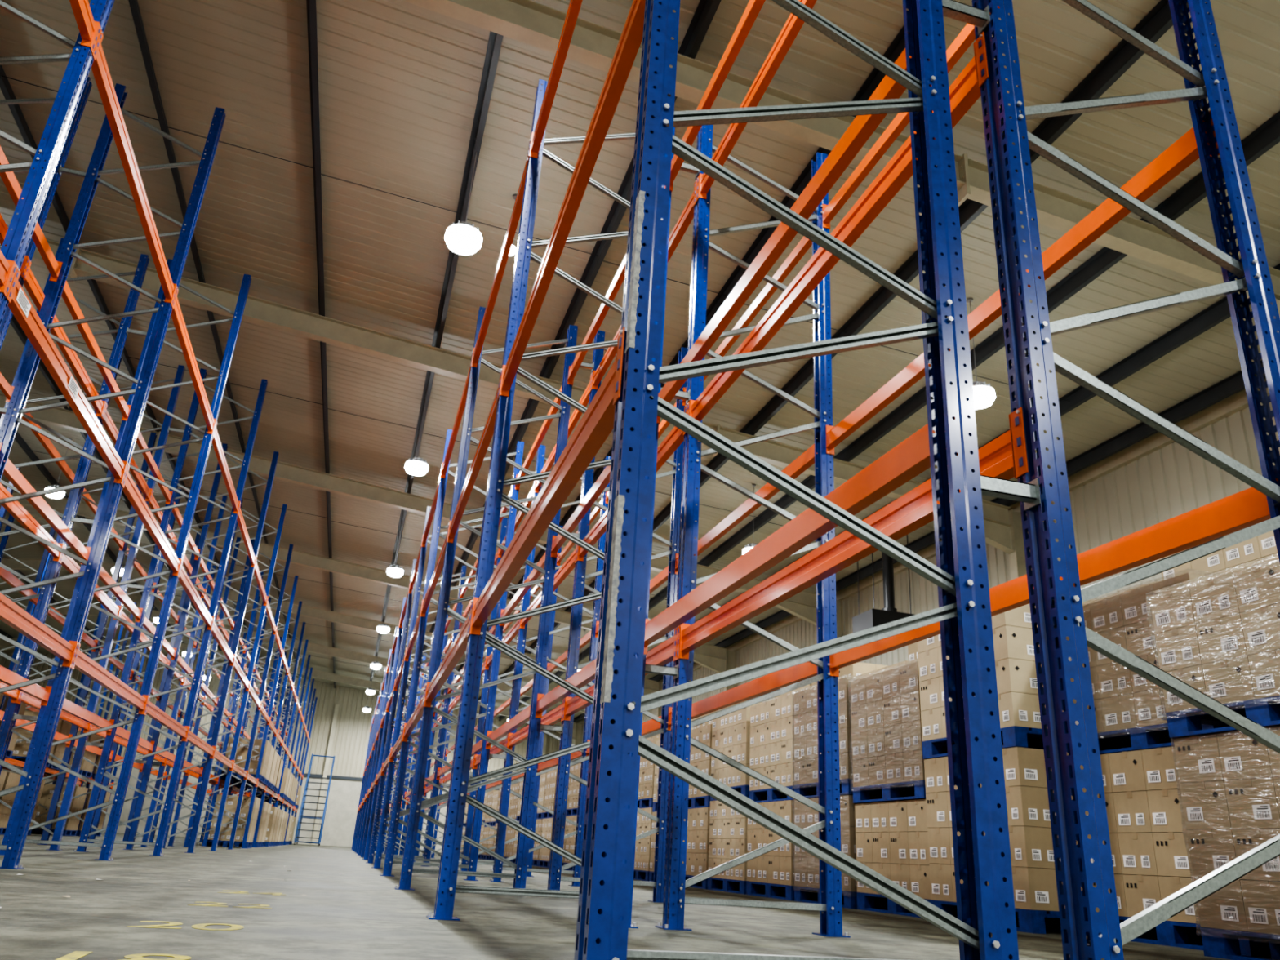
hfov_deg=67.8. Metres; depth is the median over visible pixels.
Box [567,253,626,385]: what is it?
beam
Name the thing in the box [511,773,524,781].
beam
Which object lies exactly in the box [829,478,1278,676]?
beam
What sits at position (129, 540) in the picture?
rod
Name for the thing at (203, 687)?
beam
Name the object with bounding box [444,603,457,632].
beam
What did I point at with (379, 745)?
frame
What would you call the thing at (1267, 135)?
beam
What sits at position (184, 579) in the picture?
beam
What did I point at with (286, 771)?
load
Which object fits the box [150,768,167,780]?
beam
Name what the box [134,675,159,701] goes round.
beam
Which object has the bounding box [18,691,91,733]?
beam
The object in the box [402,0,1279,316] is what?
beam
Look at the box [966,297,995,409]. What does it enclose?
lamp
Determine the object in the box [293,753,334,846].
ladder
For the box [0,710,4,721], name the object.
beam
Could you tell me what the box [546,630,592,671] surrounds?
beam
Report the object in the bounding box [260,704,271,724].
beam
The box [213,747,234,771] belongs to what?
beam
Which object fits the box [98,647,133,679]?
beam
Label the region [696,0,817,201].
beam
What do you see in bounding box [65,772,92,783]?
beam
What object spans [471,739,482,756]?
beam
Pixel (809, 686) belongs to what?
load
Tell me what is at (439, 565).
beam
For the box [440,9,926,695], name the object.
beam
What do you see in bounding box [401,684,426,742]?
beam
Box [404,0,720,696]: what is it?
beam
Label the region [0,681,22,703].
beam
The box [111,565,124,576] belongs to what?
lamp
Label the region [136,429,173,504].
beam
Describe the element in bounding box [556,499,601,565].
beam
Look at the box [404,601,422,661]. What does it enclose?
beam
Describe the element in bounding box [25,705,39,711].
beam
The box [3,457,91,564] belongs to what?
beam
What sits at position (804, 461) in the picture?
beam
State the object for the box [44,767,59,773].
beam
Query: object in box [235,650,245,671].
beam
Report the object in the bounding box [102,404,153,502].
beam
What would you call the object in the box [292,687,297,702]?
beam
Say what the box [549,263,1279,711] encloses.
beam
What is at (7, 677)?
beam
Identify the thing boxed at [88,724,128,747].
beam
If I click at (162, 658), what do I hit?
beam
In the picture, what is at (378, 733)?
beam
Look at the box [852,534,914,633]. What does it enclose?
heater
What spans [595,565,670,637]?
beam
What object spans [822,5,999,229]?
beam
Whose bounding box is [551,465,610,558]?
beam
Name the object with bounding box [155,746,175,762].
beam
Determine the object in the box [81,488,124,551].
beam
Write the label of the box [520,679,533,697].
beam
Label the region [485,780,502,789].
beam
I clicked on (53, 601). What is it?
beam
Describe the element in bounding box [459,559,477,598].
beam
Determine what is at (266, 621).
frame
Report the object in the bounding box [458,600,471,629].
beam
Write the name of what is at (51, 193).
frame
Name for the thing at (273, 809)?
load
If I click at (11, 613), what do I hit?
beam
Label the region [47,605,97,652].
beam
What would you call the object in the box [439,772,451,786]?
beam
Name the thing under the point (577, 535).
spacer
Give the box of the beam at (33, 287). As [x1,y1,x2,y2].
[22,259,106,418]
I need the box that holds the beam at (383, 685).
[381,673,386,689]
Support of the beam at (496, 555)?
attached to the frame at (466, 849)
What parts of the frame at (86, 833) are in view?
post, post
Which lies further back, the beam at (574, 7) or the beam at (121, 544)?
the beam at (121, 544)
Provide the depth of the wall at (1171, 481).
15.64 m
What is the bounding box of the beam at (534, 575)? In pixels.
[499,551,546,626]
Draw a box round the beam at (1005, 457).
[676,407,1028,659]
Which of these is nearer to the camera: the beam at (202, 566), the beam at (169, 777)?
the beam at (202, 566)
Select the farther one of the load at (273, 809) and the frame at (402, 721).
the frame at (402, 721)
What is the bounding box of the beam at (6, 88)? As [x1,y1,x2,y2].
[0,65,263,670]
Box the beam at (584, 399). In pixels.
[533,373,591,493]
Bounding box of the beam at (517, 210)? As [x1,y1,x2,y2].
[470,138,530,368]
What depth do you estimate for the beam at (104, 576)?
11.52 m
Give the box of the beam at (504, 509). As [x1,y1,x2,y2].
[498,490,511,525]
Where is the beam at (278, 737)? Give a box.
[275,732,283,746]
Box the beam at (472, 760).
[470,755,474,769]
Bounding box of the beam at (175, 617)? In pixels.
[156,589,179,623]
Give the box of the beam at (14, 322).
[9,315,222,650]
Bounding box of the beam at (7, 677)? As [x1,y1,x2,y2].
[0,665,52,705]
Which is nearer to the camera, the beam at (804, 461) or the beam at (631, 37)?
the beam at (631, 37)
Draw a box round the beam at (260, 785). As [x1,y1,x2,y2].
[257,781,266,792]
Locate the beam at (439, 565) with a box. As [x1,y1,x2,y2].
[419,527,448,617]
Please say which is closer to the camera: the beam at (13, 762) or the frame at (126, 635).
the beam at (13, 762)
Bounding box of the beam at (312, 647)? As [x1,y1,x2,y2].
[16,604,585,713]
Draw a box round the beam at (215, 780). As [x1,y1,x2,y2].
[209,773,218,783]
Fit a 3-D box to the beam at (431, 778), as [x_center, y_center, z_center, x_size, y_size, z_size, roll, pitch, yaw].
[-3.724,5.320,16.956,0.055,0.190,2.922,9,-22,-14]
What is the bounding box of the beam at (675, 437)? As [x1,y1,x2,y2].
[576,404,687,561]
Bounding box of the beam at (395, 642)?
[391,625,399,653]
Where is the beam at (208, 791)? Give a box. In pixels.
[206,789,212,795]
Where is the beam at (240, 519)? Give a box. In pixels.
[236,502,257,568]
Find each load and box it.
[0,693,3,706]
[0,696,26,758]
[0,770,7,791]
[0,772,21,835]
[2,779,45,835]
[8,711,62,767]
[13,720,71,770]
[31,783,88,835]
[44,730,101,777]
[65,737,105,778]
[77,788,97,835]
[95,791,111,835]
[201,794,261,848]
[216,737,271,783]
[220,801,268,847]
[230,745,274,786]
[233,750,278,788]
[233,806,277,846]
[235,755,280,791]
[244,758,283,793]
[255,768,289,799]
[258,771,292,800]
[260,773,293,801]
[260,803,271,847]
[264,776,295,803]
[264,810,284,845]
[266,778,297,804]
[271,780,297,805]
[271,808,280,846]
[273,809,282,845]
[274,785,302,808]
[279,811,286,845]
[280,813,288,845]
[284,814,292,844]
[287,815,293,844]
[288,817,296,844]
[460,827,465,853]
[462,802,468,826]
[477,824,484,858]
[480,826,489,859]
[481,792,488,825]
[484,790,497,826]
[485,826,495,860]
[489,790,499,826]
[491,823,497,860]
[495,787,501,823]
[503,825,508,857]
[505,826,515,862]
[507,785,512,816]
[509,782,519,819]
[511,830,518,863]
[515,781,523,821]
[532,818,542,866]
[536,772,546,819]
[537,817,553,867]
[542,768,557,818]
[561,815,578,871]
[565,762,581,816]
[633,807,702,884]
[637,737,660,808]
[648,811,735,888]
[652,728,691,737]
[652,740,704,812]
[682,807,739,890]
[684,724,712,808]
[691,711,715,729]
[707,797,817,897]
[710,702,784,800]
[715,700,763,711]
[746,800,817,901]
[749,693,816,803]
[774,683,811,698]
[793,676,882,798]
[794,795,887,909]
[811,662,887,687]
[850,661,947,803]
[854,799,1018,922]
[855,660,908,678]
[907,641,918,663]
[917,604,1125,759]
[924,746,1152,938]
[1015,915,1060,924]
[1066,572,1224,754]
[1080,746,1271,957]
[1082,581,1159,750]
[1082,599,1094,604]
[1149,558,1279,738]
[1159,529,1278,580]
[1173,725,1279,959]
[1186,929,1266,943]
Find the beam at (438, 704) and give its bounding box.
[433,692,445,716]
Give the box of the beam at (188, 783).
[186,781,196,789]
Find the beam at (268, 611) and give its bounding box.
[266,598,277,635]
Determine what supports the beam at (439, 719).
attached to the frame at (433, 740)
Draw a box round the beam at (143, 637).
[118,607,151,652]
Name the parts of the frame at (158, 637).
post, plate, post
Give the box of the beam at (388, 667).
[386,652,391,673]
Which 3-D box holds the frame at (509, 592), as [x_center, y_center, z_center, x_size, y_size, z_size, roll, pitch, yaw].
[-2.600,3.939,16.199,0.990,4.953,0.150,9,-22,-14]
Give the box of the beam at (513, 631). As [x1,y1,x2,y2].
[484,619,519,670]
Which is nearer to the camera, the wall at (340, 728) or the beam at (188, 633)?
the beam at (188, 633)
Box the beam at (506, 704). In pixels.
[493,697,511,718]
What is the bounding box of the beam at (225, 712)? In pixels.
[223,707,232,721]
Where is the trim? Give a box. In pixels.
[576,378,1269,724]
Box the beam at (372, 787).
[370,778,375,791]
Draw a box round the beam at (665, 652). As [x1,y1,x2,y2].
[562,626,677,720]
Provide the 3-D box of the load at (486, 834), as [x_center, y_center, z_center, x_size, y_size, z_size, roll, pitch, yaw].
[-4.532,11.805,30.909,1.003,0.980,1.202,9,-22,-14]
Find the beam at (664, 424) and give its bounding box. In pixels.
[604,401,678,503]
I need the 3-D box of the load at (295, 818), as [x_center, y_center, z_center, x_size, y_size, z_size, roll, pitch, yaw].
[-16.041,15.681,42.682,1.003,1.150,1.202,9,-22,-14]
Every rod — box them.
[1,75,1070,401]
[9,323,782,525]
[26,448,711,608]
[128,540,568,638]
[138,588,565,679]
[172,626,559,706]
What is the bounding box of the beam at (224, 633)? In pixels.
[220,622,229,642]
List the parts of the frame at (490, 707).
post, post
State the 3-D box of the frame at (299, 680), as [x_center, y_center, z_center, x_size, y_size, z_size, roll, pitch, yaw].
[-11.990,8.473,31.303,0.990,6.600,0.150,9,-22,-14]
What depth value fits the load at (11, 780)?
20.45 m
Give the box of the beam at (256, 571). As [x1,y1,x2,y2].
[253,557,268,605]
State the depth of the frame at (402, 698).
13.03 m
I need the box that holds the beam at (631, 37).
[497,0,645,398]
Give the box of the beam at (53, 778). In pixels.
[43,773,56,780]
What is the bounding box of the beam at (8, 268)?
[0,249,17,297]
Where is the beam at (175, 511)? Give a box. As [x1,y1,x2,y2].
[172,501,199,559]
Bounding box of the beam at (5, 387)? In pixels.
[0,372,14,402]
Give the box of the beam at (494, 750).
[472,734,507,768]
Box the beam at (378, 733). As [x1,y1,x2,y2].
[375,722,381,740]
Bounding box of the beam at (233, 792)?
[231,789,239,795]
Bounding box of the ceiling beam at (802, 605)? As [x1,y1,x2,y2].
[0,393,844,637]
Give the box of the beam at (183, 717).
[182,713,195,727]
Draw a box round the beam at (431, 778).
[423,773,438,788]
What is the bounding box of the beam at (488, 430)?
[445,370,501,543]
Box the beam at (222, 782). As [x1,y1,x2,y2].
[219,778,231,789]
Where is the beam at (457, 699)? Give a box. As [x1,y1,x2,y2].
[448,688,462,714]
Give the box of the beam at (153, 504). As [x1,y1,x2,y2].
[149,490,177,550]
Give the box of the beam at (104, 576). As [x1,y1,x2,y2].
[98,565,142,622]
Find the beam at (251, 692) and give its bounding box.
[248,681,262,710]
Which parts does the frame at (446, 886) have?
plate, post, plate, post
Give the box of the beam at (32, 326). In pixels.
[6,267,128,485]
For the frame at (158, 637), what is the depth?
10.04 m
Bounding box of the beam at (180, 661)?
[177,655,194,677]
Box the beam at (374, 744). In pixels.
[372,737,376,750]
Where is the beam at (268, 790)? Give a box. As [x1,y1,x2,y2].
[266,786,273,796]
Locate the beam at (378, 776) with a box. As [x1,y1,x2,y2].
[374,767,382,785]
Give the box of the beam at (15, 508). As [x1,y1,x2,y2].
[0,483,65,562]
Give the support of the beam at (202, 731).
attached to the frame at (266, 621)
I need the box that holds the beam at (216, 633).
[211,618,235,666]
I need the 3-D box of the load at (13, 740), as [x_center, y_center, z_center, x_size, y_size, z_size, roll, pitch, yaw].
[-13.639,5.094,19.801,1.003,1.150,1.202,9,-22,-14]
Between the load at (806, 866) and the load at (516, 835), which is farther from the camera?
the load at (516, 835)
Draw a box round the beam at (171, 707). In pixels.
[166,700,181,716]
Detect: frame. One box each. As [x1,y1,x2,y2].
[0,0,115,326]
[0,76,92,350]
[0,83,225,869]
[0,238,149,768]
[0,258,251,860]
[0,357,185,850]
[0,467,20,530]
[0,513,59,711]
[14,552,71,769]
[35,601,99,817]
[40,432,199,848]
[40,602,137,835]
[73,368,267,856]
[80,622,153,835]
[88,488,227,847]
[122,532,240,846]
[125,443,279,853]
[148,564,242,842]
[162,497,287,851]
[178,595,260,836]
[183,539,293,849]
[198,632,271,842]
[199,621,266,829]
[202,571,298,848]
[217,597,302,847]
[221,648,276,794]
[231,662,281,795]
[238,622,305,804]
[247,676,284,789]
[247,684,289,788]
[248,636,308,807]
[257,652,311,809]
[263,665,312,812]
[270,696,292,804]
[272,688,315,815]
[277,676,314,844]
[277,695,317,817]
[351,706,393,850]
[351,715,395,851]
[352,695,405,853]
[355,667,411,853]
[355,682,409,853]
[357,648,426,857]
[359,626,434,857]
[361,597,449,862]
[365,559,466,866]
[371,506,482,868]
[379,429,524,880]
[383,720,409,850]
[394,306,577,890]
[394,688,445,856]
[399,674,457,857]
[406,669,459,851]
[416,631,465,856]
[426,79,675,928]
[428,604,484,862]
[437,577,524,870]
[460,517,563,876]
[489,444,611,886]
[546,330,688,902]
[573,0,1018,959]
[654,124,850,937]
[971,0,1279,959]
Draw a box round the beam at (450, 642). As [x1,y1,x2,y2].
[442,633,453,655]
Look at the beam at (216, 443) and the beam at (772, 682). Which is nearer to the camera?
the beam at (772, 682)
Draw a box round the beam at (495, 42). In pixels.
[369,31,502,681]
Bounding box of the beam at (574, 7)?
[527,0,582,161]
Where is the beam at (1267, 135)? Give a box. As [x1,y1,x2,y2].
[498,111,1279,720]
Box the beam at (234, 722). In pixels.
[232,718,243,733]
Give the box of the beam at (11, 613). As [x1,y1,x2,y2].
[0,592,79,667]
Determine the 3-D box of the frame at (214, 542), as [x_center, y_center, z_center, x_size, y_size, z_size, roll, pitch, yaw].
[-8.952,3.328,17.878,0.990,6.600,0.150,9,-22,-14]
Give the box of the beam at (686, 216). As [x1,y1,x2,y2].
[591,178,697,390]
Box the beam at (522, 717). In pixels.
[485,705,530,749]
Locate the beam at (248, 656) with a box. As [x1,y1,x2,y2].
[246,651,255,671]
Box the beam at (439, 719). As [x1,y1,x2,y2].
[432,715,442,732]
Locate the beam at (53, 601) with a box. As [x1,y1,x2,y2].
[2,556,119,657]
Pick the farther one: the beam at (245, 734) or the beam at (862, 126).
the beam at (245, 734)
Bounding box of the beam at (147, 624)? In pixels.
[142,616,177,659]
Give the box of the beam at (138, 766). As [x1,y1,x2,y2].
[114,754,143,772]
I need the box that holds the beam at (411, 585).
[408,535,422,594]
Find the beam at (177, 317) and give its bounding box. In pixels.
[170,288,217,435]
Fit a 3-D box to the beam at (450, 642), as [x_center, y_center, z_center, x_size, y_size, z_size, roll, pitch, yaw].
[-4.155,3.558,20.751,0.055,0.190,2.922,9,-22,-14]
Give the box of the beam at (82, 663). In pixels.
[71,643,149,714]
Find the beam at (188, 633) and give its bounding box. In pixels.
[185,627,197,648]
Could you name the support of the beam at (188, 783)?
attached to the frame at (266, 621)
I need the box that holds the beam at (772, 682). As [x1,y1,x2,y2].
[667,661,817,730]
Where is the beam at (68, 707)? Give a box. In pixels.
[62,698,114,734]
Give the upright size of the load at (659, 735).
1.500 m
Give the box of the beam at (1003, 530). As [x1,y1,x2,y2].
[0,239,1031,579]
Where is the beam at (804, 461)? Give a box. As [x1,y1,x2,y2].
[675,443,817,574]
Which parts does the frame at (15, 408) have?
plate, post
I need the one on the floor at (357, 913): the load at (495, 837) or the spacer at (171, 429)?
the load at (495, 837)
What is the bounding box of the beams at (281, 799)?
[212,693,403,813]
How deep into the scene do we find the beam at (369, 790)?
22.78 m
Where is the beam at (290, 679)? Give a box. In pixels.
[288,670,293,689]
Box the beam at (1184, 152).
[826,110,1219,455]
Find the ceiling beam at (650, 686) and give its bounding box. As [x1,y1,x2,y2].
[0,557,665,716]
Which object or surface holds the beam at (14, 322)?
on the frame
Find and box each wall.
[0,653,560,852]
[571,402,1279,744]
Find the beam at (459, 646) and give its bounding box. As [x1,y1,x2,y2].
[423,600,472,706]
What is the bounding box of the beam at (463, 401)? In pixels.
[440,351,472,478]
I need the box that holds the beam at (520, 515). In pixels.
[497,480,534,558]
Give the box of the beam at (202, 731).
[198,726,208,736]
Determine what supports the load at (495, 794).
on the load at (491, 832)
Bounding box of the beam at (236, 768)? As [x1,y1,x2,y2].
[232,760,248,779]
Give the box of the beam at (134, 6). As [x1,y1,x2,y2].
[128,0,301,681]
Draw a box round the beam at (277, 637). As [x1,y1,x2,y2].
[275,626,284,657]
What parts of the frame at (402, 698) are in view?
post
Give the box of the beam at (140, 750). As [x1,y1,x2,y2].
[136,746,166,765]
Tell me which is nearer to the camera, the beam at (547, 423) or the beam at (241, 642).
the beam at (547, 423)
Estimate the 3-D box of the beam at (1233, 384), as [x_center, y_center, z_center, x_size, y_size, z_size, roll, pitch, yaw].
[5.509,1.996,22.098,0.130,0.206,73.900,9,-22,-14]
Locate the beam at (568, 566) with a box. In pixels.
[519,544,577,628]
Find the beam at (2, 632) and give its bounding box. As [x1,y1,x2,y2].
[0,629,13,637]
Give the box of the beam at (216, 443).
[212,421,240,513]
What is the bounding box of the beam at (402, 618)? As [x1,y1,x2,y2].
[398,589,408,627]
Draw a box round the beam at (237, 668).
[233,656,250,691]
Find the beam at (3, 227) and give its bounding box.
[0,213,29,278]
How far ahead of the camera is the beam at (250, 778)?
21.65 m
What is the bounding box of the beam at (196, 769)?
[182,760,203,776]
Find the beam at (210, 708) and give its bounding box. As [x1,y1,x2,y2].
[204,696,213,711]
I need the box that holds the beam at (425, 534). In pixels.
[421,465,441,546]
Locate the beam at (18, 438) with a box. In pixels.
[0,413,191,657]
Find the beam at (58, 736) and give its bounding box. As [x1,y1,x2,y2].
[14,719,72,746]
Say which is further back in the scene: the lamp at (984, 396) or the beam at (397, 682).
the beam at (397, 682)
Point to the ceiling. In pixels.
(399, 81)
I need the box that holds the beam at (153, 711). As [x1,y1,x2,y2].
[144,696,190,741]
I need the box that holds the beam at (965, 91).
[686,31,988,422]
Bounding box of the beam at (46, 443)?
[21,405,75,484]
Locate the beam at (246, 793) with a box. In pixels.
[243,791,250,796]
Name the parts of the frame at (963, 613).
post, post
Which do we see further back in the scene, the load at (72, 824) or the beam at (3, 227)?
the load at (72, 824)
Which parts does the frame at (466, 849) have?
post, post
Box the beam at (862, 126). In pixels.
[656,33,929,424]
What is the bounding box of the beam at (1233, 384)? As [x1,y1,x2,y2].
[555,360,1266,732]
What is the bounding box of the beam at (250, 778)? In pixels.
[246,773,258,786]
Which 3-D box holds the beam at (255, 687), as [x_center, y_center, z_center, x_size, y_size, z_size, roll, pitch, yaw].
[-12.181,6.679,30.288,0.055,0.190,2.922,9,-22,-14]
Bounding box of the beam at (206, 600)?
[204,589,222,629]
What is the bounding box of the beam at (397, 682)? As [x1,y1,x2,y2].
[393,650,405,690]
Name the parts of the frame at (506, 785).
post, post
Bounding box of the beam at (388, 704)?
[386,685,394,711]
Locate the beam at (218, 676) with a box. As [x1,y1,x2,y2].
[212,668,221,679]
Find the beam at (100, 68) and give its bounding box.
[91,30,177,306]
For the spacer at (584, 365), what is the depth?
8.94 m
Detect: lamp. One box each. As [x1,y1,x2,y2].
[44,438,72,498]
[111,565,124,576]
[153,614,159,623]
[182,649,191,656]
[362,697,370,712]
[365,671,375,694]
[370,638,381,669]
[376,586,390,633]
[386,518,403,577]
[404,407,428,475]
[444,137,482,255]
[508,194,516,255]
[742,484,757,555]
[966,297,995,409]
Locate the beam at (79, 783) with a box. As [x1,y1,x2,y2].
[64,777,81,786]
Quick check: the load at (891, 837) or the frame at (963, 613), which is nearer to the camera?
the frame at (963, 613)
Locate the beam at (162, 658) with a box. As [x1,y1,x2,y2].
[158,652,186,684]
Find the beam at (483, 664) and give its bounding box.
[480,657,485,675]
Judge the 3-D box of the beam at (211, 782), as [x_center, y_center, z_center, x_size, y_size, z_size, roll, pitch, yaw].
[-10.703,7.578,23.884,0.055,0.190,2.922,9,-22,-14]
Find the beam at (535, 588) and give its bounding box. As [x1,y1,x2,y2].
[529,575,543,599]
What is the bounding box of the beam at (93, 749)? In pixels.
[73,738,113,761]
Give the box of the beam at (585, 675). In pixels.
[535,658,596,718]
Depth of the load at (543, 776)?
23.05 m
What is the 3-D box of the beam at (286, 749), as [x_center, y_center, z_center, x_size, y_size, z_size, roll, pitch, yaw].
[-11.175,8.398,29.956,0.055,0.190,2.922,9,-22,-14]
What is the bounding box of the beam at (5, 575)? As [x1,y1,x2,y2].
[0,566,39,605]
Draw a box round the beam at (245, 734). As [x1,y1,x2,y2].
[243,730,250,738]
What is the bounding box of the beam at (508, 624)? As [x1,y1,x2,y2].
[502,604,520,633]
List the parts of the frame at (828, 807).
plate, post, post, plate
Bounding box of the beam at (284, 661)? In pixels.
[282,652,289,675]
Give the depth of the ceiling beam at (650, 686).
34.76 m
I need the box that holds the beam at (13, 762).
[4,757,25,767]
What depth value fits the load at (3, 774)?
19.95 m
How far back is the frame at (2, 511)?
17.93 m
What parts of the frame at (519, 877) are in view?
plate, post, post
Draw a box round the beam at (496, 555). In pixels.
[493,547,498,565]
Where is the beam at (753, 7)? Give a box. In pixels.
[664,0,764,191]
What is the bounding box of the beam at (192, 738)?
[186,727,216,759]
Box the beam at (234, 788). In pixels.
[231,785,239,792]
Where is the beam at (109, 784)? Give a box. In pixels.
[91,777,113,788]
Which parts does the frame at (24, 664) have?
post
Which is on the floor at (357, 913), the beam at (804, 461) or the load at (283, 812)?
the load at (283, 812)
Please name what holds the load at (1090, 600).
on the load at (1055, 920)
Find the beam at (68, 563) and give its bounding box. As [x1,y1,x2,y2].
[59,546,122,619]
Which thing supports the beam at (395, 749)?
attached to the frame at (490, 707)
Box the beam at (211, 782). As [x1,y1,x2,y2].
[208,779,221,789]
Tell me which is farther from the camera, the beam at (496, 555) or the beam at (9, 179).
the beam at (496, 555)
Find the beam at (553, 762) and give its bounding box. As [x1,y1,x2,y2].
[537,751,582,772]
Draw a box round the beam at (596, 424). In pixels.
[468,326,625,635]
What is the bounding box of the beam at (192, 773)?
[188,769,199,778]
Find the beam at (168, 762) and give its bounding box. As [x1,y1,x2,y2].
[164,759,189,775]
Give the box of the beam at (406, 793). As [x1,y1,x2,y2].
[404,791,410,799]
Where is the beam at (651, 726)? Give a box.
[586,715,661,755]
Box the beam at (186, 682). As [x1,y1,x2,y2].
[183,677,205,705]
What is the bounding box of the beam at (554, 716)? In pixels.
[506,698,564,750]
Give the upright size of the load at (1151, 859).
1.156 m
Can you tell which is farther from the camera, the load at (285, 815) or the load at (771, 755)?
the load at (285, 815)
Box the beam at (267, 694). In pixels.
[264,688,270,699]
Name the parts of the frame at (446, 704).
post, post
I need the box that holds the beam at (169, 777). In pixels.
[167,775,182,784]
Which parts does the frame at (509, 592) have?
post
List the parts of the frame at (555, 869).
post, plate, post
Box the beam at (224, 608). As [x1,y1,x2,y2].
[219,598,235,630]
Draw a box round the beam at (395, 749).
[388,724,404,762]
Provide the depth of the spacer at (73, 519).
10.11 m
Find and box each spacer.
[0,407,7,413]
[12,712,37,720]
[57,164,86,177]
[70,515,93,524]
[84,740,104,746]
[126,327,146,336]
[126,583,144,589]
[133,760,146,763]
[165,627,177,631]
[167,426,184,433]
[438,782,449,786]
[488,753,506,760]
[506,604,522,612]
[539,724,563,733]
[571,531,579,537]
[579,361,594,371]
[644,664,678,679]
[660,386,689,404]
[680,162,699,177]
[942,0,990,35]
[972,468,1040,511]
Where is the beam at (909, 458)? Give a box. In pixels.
[644,417,958,654]
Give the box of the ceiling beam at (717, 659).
[0,491,736,691]
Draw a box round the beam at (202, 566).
[200,558,214,591]
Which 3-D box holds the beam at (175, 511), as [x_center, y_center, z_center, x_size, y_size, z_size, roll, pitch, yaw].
[-6.962,0.759,14.577,0.060,0.190,2.922,9,-22,-14]
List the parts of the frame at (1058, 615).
post, post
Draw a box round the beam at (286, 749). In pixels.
[282,739,288,754]
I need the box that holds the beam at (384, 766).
[380,747,391,775]
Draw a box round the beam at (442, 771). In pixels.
[436,760,453,779]
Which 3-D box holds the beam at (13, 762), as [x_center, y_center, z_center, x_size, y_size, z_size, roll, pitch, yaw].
[-13.466,6.002,20.344,0.055,0.190,2.922,9,-22,-14]
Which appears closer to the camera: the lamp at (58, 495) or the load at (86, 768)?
the lamp at (58, 495)
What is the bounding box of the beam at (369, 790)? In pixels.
[366,786,371,797]
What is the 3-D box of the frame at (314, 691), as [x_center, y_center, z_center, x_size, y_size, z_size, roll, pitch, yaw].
[-15.302,12.447,41.820,0.990,6.600,0.150,9,-22,-14]
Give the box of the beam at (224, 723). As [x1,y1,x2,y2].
[221,717,232,730]
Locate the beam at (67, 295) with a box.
[61,280,131,421]
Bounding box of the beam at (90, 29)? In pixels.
[69,0,101,53]
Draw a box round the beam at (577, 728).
[0,637,582,745]
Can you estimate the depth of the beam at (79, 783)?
28.86 m
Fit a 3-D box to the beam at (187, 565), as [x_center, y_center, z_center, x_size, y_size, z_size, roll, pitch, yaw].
[-8.042,1.712,17.142,0.055,0.190,2.922,9,-22,-14]
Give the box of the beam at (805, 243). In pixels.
[682,235,812,405]
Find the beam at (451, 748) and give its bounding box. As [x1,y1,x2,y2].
[444,744,454,756]
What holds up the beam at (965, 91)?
attached to the frame at (1058, 615)
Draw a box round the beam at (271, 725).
[269,719,277,736]
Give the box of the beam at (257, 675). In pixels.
[255,670,262,687]
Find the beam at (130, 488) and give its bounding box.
[122,464,182,577]
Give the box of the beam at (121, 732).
[115,726,154,753]
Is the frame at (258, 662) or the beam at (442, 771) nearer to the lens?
the beam at (442, 771)
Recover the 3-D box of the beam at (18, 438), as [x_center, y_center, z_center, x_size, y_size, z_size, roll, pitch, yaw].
[-13.480,-2.956,17.991,0.130,0.206,73.900,9,-22,-14]
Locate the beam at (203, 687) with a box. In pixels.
[200,682,218,706]
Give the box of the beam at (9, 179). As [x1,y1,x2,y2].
[0,146,62,281]
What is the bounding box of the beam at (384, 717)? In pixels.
[380,709,386,728]
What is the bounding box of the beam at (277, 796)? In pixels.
[272,791,279,800]
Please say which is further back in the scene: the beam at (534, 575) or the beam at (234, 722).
the beam at (234, 722)
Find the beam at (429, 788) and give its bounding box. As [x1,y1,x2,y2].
[423,784,433,795]
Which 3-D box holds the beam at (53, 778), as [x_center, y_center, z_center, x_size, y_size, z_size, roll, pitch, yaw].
[-15.969,7.851,25.388,0.055,0.190,2.922,9,-22,-14]
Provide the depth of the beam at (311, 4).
12.79 m
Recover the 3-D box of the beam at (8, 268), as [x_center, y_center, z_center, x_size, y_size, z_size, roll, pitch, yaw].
[-2.894,-1.536,3.664,0.060,0.190,2.922,9,-22,-14]
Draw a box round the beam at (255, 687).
[253,681,259,696]
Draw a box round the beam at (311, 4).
[306,0,335,688]
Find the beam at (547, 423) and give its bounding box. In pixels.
[515,385,562,489]
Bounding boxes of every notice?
[16,288,31,317]
[68,375,79,398]
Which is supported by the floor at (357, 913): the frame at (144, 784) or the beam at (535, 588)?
the frame at (144, 784)
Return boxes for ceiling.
[0,0,1279,722]
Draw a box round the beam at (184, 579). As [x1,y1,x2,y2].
[177,560,214,630]
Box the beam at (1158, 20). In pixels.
[478,0,1188,700]
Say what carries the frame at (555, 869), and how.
on the floor at (357, 913)
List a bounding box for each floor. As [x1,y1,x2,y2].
[0,831,1277,959]
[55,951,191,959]
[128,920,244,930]
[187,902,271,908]
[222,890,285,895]
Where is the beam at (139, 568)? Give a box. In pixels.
[125,547,155,592]
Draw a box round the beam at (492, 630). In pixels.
[484,625,495,644]
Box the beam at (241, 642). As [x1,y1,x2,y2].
[238,638,246,653]
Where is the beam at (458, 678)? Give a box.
[447,666,464,693]
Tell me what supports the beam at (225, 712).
attached to the frame at (257, 593)
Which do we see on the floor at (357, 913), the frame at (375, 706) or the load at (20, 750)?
the frame at (375, 706)
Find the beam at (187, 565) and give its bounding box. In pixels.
[182,554,205,599]

